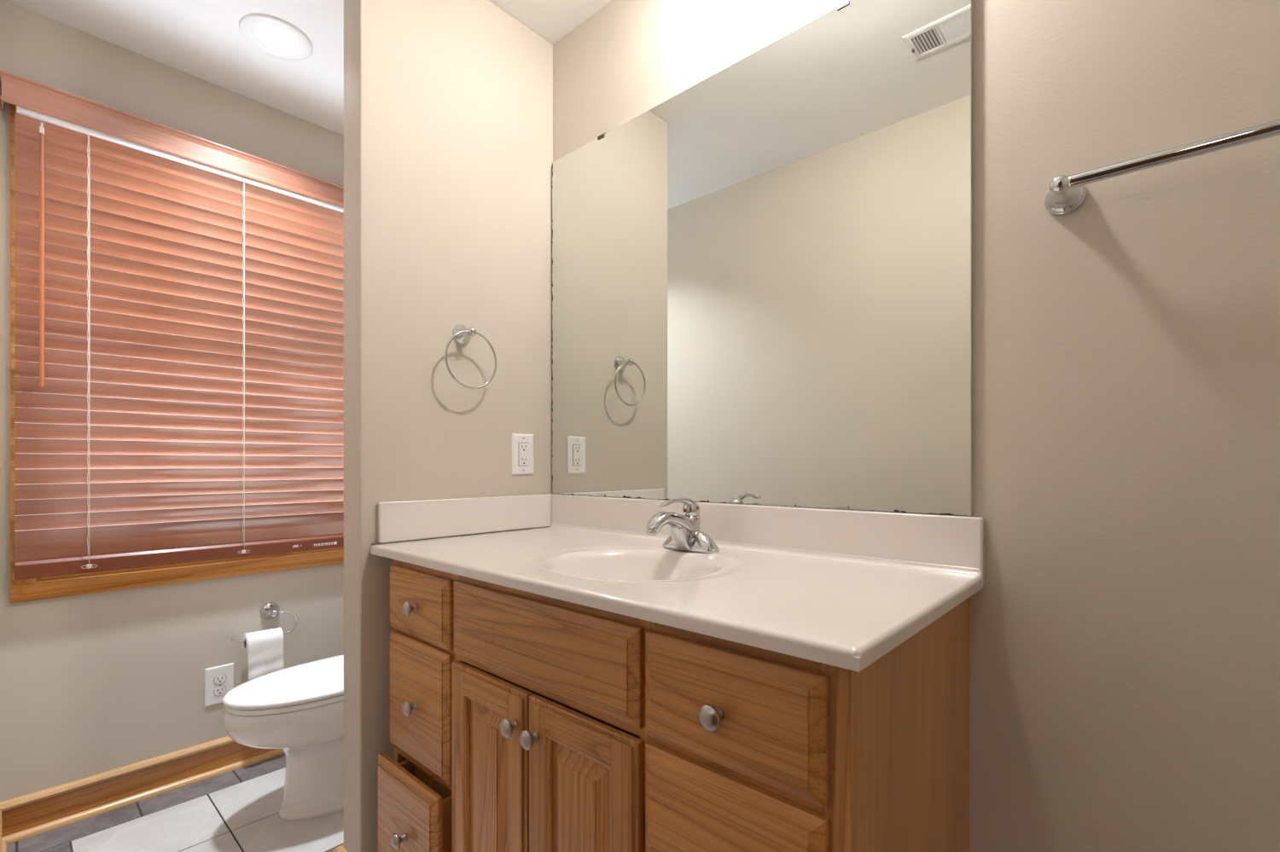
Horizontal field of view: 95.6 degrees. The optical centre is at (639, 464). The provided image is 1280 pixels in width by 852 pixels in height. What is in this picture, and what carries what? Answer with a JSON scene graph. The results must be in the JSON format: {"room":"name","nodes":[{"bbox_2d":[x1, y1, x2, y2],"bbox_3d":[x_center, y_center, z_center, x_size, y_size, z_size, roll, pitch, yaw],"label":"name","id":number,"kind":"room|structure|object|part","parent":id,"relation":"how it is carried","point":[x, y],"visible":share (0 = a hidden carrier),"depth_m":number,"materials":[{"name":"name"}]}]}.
{"room":"bathroom","nodes":[
{"label":"bathroom","id":0,"kind":"room"},
{"bbox_2d":[0,0,343,802],"bbox_3d":[-1.546,-0.096,2.114,0.140,2.500,1.328,0,0,42],"label":"wall","id":1,"kind":"structure","parent":0,"point":[91,684],"depth_m":1.88,"materials":[{"name":"beige paint"}]},
{"bbox_2d":[0,736,285,845],"bbox_3d":[-1.443,1.036,2.102,0.030,0.117,1.208,0,0,42],"label":"baseboard","id":2,"kind":"structure","parent":1,"relation":"attached to","point":[28,816],"depth_m":1.86,"materials":[{"name":"brown wood"}]},
{"bbox_2d":[0,69,343,580],"bbox_3d":[-1.425,-0.385,2.084,0.078,1.438,1.179,0,0,42],"label":"window blind","id":3,"kind":"object","parent":1,"relation":"attached to","point":[179,295],"visible":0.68,"depth_m":1.92,"materials":[{"name":"brown wood"}]},
{"bbox_3d":[-1.690,-0.342,1.785,0.031,1.327,0.034,0,0,-15],"label":"ladder cord","id":4,"kind":"part","parent":3,"relation":"part of","materials":[{"name":"white fabric"}]},
{"bbox_3d":[-1.426,0.309,2.085,0.014,0.051,1.116,0,0,42],"label":"rail","id":5,"kind":"part","parent":3,"relation":"part of","materials":[{"name":"brown wood"}]},
{"bbox_3d":[-1.420,-0.342,2.084,0.031,1.327,0.034,0,0,-15],"label":"ladder cord","id":6,"kind":"part","parent":3,"relation":"part of","materials":[{"name":"white fabric"}]},
{"bbox_2d":[10,104,343,603],"bbox_3d":[-1.449,-0.341,2.103,0.019,1.488,1.131,0,0,42],"label":"trim","id":7,"kind":"structure","parent":1,"relation":"attached to","point":[22,590],"depth_m":1.83,"materials":[{"name":"brown wood"}]},
{"bbox_2d":[204,663,233,707],"bbox_3d":[-1.493,0.785,2.062,0.008,0.134,0.086,0,0,42],"label":"wall outlet","id":8,"kind":"object","parent":1,"relation":"attached to","point":[218,680],"visible":1,"depth_m":2.06,"materials":[{"name":"white plastic"}]},
{"bbox_2d":[213,686,226,696],"bbox_3d":[-1.492,0.806,2.061,0.003,0.030,0.037,0,0,42],"label":"receptacle","id":9,"kind":"object","parent":8,"relation":"attached to","point":[218,690],"depth_m":2.06,"materials":[{"name":"grey plastic"}]},
{"bbox_2d":[213,674,226,684],"bbox_3d":[-1.492,0.765,2.061,0.003,0.030,0.037,0,0,42],"label":"receptacle","id":10,"kind":"object","parent":8,"relation":"attached to","point":[218,679],"depth_m":2.06,"materials":[{"name":"grey plastic"}]},
{"bbox_2d":[230,602,297,643],"bbox_3d":[-1.384,0.578,2.135,0.071,0.118,0.215,0,0,42],"label":"toilet paper holder","id":11,"kind":"object","parent":1,"relation":"attached to","point":[270,610],"visible":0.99,"depth_m":2.16,"materials":[{"name":"silver metal"}]},
{"bbox_2d":[242,627,284,680],"bbox_3d":[-1.371,0.703,2.113,0.077,0.190,0.112,0,0,42],"label":"toilet paper roll","id":12,"kind":"object","parent":11,"relation":"hanging from","point":[264,648],"visible":0.84,"depth_m":2.09,"materials":[{"name":"white paper"}]},
{"bbox_3d":[-1.374,0.551,2.165,0.046,0.064,0.064,0,0,42],"label":"wall plate","id":13,"kind":"part","parent":11,"relation":"part of","materials":[{"name":"silver metal"}]},
{"bbox_3d":[-1.349,0.551,2.142,0.027,0.027,0.027,0,0,42],"label":"ball knob","id":14,"kind":"part","parent":11,"relation":"part of","materials":[{"name":"silver metal"}]},
{"bbox_2d":[6,754,343,851],"bbox_3d":[-0.311,1.125,1.063,3.302,0.060,1.428,0,0,42],"label":"floor","id":15,"kind":"structure","parent":0,"point":[236,811],"depth_m":1.75,"materials":[{"name":"grey tile"}]},
{"bbox_2d":[222,654,343,820],"bbox_3d":[-0.964,0.721,1.961,0.448,0.748,0.737,0,0,42],"label":"toilet","id":16,"kind":"object","parent":15,"relation":"on","point":[298,711],"visible":0.38,"depth_m":1.77,"materials":[{"name":"white ceramic"}]},
{"bbox_3d":[-1.036,0.694,1.882,0.351,0.023,0.522,0,0,42],"label":"lid","id":17,"kind":"part","parent":16,"relation":"part of","materials":[{"name":"white plastic"}]},
{"bbox_2d":[378,559,969,851],"bbox_3d":[-0.028,0.658,1.216,1.143,0.872,0.617,0,0,42],"label":"vanity cabinet","id":18,"kind":"object","parent":15,"relation":"on","point":[520,721],"visible":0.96,"depth_m":0.90,"materials":[{"name":"brown wood"}]},
{"bbox_3d":[-0.530,0.827,1.273,0.033,0.033,0.029,0,0,42],"label":"knob","id":19,"kind":"part","parent":18,"relation":"part of","materials":[{"name":"silver metal"}]},
{"bbox_3d":[-0.515,0.545,1.298,0.033,0.033,0.029,0,0,42],"label":"knob","id":20,"kind":"part","parent":18,"relation":"part of","materials":[{"name":"silver metal"}]},
{"bbox_3d":[-0.515,0.323,1.298,0.033,0.033,0.029,0,0,42],"label":"knob","id":21,"kind":"part","parent":18,"relation":"part of","materials":[{"name":"silver metal"}]},
{"bbox_3d":[-0.525,0.837,1.301,0.282,0.280,0.019,0,0,42],"label":"drawer","id":22,"kind":"part","parent":18,"relation":"part of","materials":[{"name":"brown wood"}]},
{"bbox_3d":[-0.505,0.545,1.321,0.279,0.279,0.019,0,0,42],"label":"drawer","id":23,"kind":"part","parent":18,"relation":"part of","materials":[{"name":"brown wood"}]},
{"bbox_3d":[-0.505,0.322,1.321,0.279,0.150,0.019,0,0,42],"label":"drawer","id":24,"kind":"part","parent":18,"relation":"part of","materials":[{"name":"brown wood"}]},
{"bbox_3d":[-0.418,0.658,1.624,0.016,0.872,0.537,0,0,42],"label":"panel","id":25,"kind":"part","parent":18,"relation":"part of","materials":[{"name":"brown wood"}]},
{"bbox_3d":[-0.296,0.696,1.131,0.146,0.450,0.016,0,0,42],"label":"raised panel","id":26,"kind":"part","parent":18,"relation":"part of","materials":[{"name":"brown wood"}]},
{"bbox_3d":[-0.296,0.696,1.131,0.258,0.562,0.019,0,0,42],"label":"door","id":27,"kind":"part","parent":18,"relation":"part of","materials":[{"name":"brown wood"}]},
{"bbox_3d":[-0.235,0.474,1.044,0.033,0.033,0.029,0,0,42],"label":"knob","id":28,"kind":"part","parent":18,"relation":"part of","materials":[{"name":"silver metal"}]},
{"bbox_3d":[-0.192,0.476,1.005,0.033,0.033,0.029,0,0,42],"label":"knob","id":29,"kind":"part","parent":18,"relation":"part of","materials":[{"name":"silver metal"}]},
{"bbox_3d":[-0.196,0.320,1.041,0.527,0.149,0.019,0,0,42],"label":"false drawer","id":30,"kind":"part","parent":18,"relation":"part of","materials":[{"name":"brown wood"}]},
{"bbox_3d":[-0.099,0.696,0.952,0.152,0.450,0.016,0,0,42],"label":"raised panel","id":31,"kind":"part","parent":18,"relation":"part of","materials":[{"name":"brown wood"}]},
{"bbox_3d":[-0.099,0.696,0.953,0.264,0.562,0.019,0,0,42],"label":"door","id":32,"kind":"part","parent":18,"relation":"part of","materials":[{"name":"brown wood"}]},
{"bbox_2d":[370,494,984,672],"bbox_3d":[-0.022,0.222,1.237,1.211,0.253,0.579,0,0,42],"label":"countertop","id":33,"kind":"structure","parent":18,"relation":"on","point":[844,589],"depth_m":1.12,"materials":[{"name":"white stone"}]},
{"bbox_2d":[645,497,720,552],"bbox_3d":[0.079,0.137,1.310,0.158,0.122,0.181,0,0,42],"label":"faucet","id":34,"kind":"object","parent":33,"relation":"on","point":[686,534],"visible":1,"depth_m":1.31,"materials":[{"name":"silver metal"}]},
{"bbox_3d":[0.070,0.140,1.300,0.041,0.070,0.155,0,0,42],"label":"spout","id":35,"kind":"part","parent":34,"relation":"part of","materials":[{"name":"silver metal"}]},
{"bbox_3d":[0.087,0.098,1.319,0.041,0.044,0.142,0,0,42],"label":"lever handle","id":36,"kind":"part","parent":34,"relation":"part of","materials":[{"name":"silver metal"}]},
{"bbox_3d":[0.117,0.175,1.352,0.158,0.046,0.052,0,0,42],"label":"plate","id":37,"kind":"part","parent":34,"relation":"part of","materials":[{"name":"silver metal"}]},
{"bbox_3d":[0.092,0.326,0.747,0.033,0.033,0.029,0,0,42],"label":"knob","id":38,"kind":"part","parent":18,"relation":"part of","materials":[{"name":"silver metal"}]},
{"bbox_3d":[0.111,0.548,0.763,0.279,0.272,0.019,0,0,42],"label":"drawer","id":39,"kind":"part","parent":18,"relation":"part of","materials":[{"name":"brown wood"}]},
{"bbox_3d":[0.111,0.323,0.763,0.279,0.152,0.019,0,0,42],"label":"drawer","id":40,"kind":"part","parent":18,"relation":"part of","materials":[{"name":"brown wood"}]},
{"bbox_3d":[0.416,0.658,0.868,0.016,0.872,0.537,0,0,42],"label":"panel","id":41,"kind":"part","parent":18,"relation":"part of","materials":[{"name":"brown wood"}]},
{"bbox_2d":[5,0,611,135],"bbox_3d":[-0.311,-1.385,1.063,3.302,0.080,1.428,0,0,42],"label":"ceiling","id":42,"kind":"structure","parent":0,"point":[203,39],"depth_m":1.81,"materials":[{"name":"white paint"}]},
{"bbox_2d":[238,13,313,60],"bbox_3d":[-1.146,-1.342,1.831,0.198,0.008,0.198,0,0,42],"label":"recessed light","id":43,"kind":"object","parent":42,"relation":"in","point":[262,31],"visible":1,"depth_m":1.82,"materials":[{"name":"white glass"}]},
{"bbox_2d":[343,0,552,851],"bbox_3d":[-0.517,-0.096,1.671,0.105,2.500,0.603,0,0,42],"label":"wall partition","id":44,"kind":"structure","parent":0,"point":[448,104],"depth_m":1.54,"materials":[{"name":"beige paint"}]},
{"bbox_2d":[331,844,348,851],"bbox_3d":[-0.528,1.036,1.660,0.165,0.117,0.633,0,0,42],"label":"baseboard","id":45,"kind":"structure","parent":44,"relation":"attached to","point":[340,849],"depth_m":1.48,"materials":[{"name":"brown wood"}]},
{"bbox_2d":[444,324,496,389],"bbox_3d":[-0.473,-0.296,1.593,0.066,0.184,0.159,0,0,42],"label":"towel ring","id":46,"kind":"object","parent":44,"relation":"attached to","point":[462,334],"visible":1,"depth_m":1.59,"materials":[{"name":"silver metal"}]},
{"bbox_3d":[-0.480,-0.360,1.599,0.046,0.056,0.056,0,0,42],"label":"wall plate","id":47,"kind":"part","parent":46,"relation":"part of","materials":[{"name":"silver metal"}]},
{"bbox_3d":[-0.458,-0.360,1.579,0.025,0.025,0.025,0,0,42],"label":"ball knob","id":48,"kind":"part","parent":46,"relation":"part of","materials":[{"name":"silver metal"}]},
{"bbox_2d":[511,433,533,475],"bbox_3d":[-0.355,-0.029,1.766,0.008,0.124,0.080,0,0,42],"label":"wall outlet","id":49,"kind":"object","parent":44,"relation":"attached to","point":[521,445],"visible":1,"depth_m":1.76,"materials":[{"name":"white plastic"}]},
{"bbox_2d":[518,442,528,465],"bbox_3d":[-0.354,-0.029,1.765,0.004,0.068,0.034,0,0,42],"label":"receptacle","id":50,"kind":"object","parent":49,"relation":"attached to","point":[523,447],"depth_m":1.76,"materials":[{"name":"white plastic"}]},
{"bbox_2d":[552,0,1279,851],"bbox_3d":[0.135,-0.096,1.555,3.302,2.500,0.100,0,0,42],"label":"wall","id":51,"kind":"structure","parent":0,"point":[1125,619],"depth_m":0.92,"materials":[{"name":"beige paint"}]},
{"bbox_2d":[552,0,972,516],"bbox_3d":[0.163,-0.438,1.450,1.183,1.064,0.016,0,0,42],"label":"wall mirror","id":52,"kind":"object","parent":51,"relation":"attached to","point":[762,275],"visible":1,"depth_m":1.30,"materials":[{"name":"white mirror"}]},
{"bbox_2d":[550,494,984,587],"bbox_3d":[0.166,0.158,1.444,1.210,0.126,0.021,0,0,42],"label":"backsplash","id":53,"kind":"structure","parent":51,"relation":"attached to","point":[946,540],"depth_m":1.24,"materials":[{"name":"white stone"}]},
{"bbox_2d":[1044,119,1279,215],"bbox_3d":[0.909,-0.444,0.734,0.667,0.057,0.076,0,0,42],"label":"towel bar","id":54,"kind":"object","parent":51,"relation":"attached to","point":[1066,194],"visible":1,"depth_m":0.85,"materials":[{"name":"silver metal"}]},
{"bbox_3d":[0.667,-0.444,0.921,0.029,0.029,0.029,0,0,42],"label":"ball knob","id":55,"kind":"part","parent":54,"relation":"part of","materials":[{"name":"silver metal"}]},
{"bbox_3d":[0.691,-0.444,0.948,0.057,0.057,0.052,0,0,42],"label":"wall plate","id":56,"kind":"part","parent":54,"relation":"part of","materials":[{"name":"silver metal"}]},
{"bbox_3d":[-0.750,-0.095,0.578,3.102,2.500,0.120,0,0,42],"label":"wall","id":57,"kind":"structure","parent":0,"visible":0},
{"bbox_2d":[0,810,7,851],"bbox_3d":[-1.058,1.036,0.958,2.067,0.117,0.030,0,0,42],"label":"baseboard","id":58,"kind":"structure","parent":57,"relation":"attached to","point":[2,845],"depth_m":1.60,"materials":[{"name":"brown wood"}]}
]}

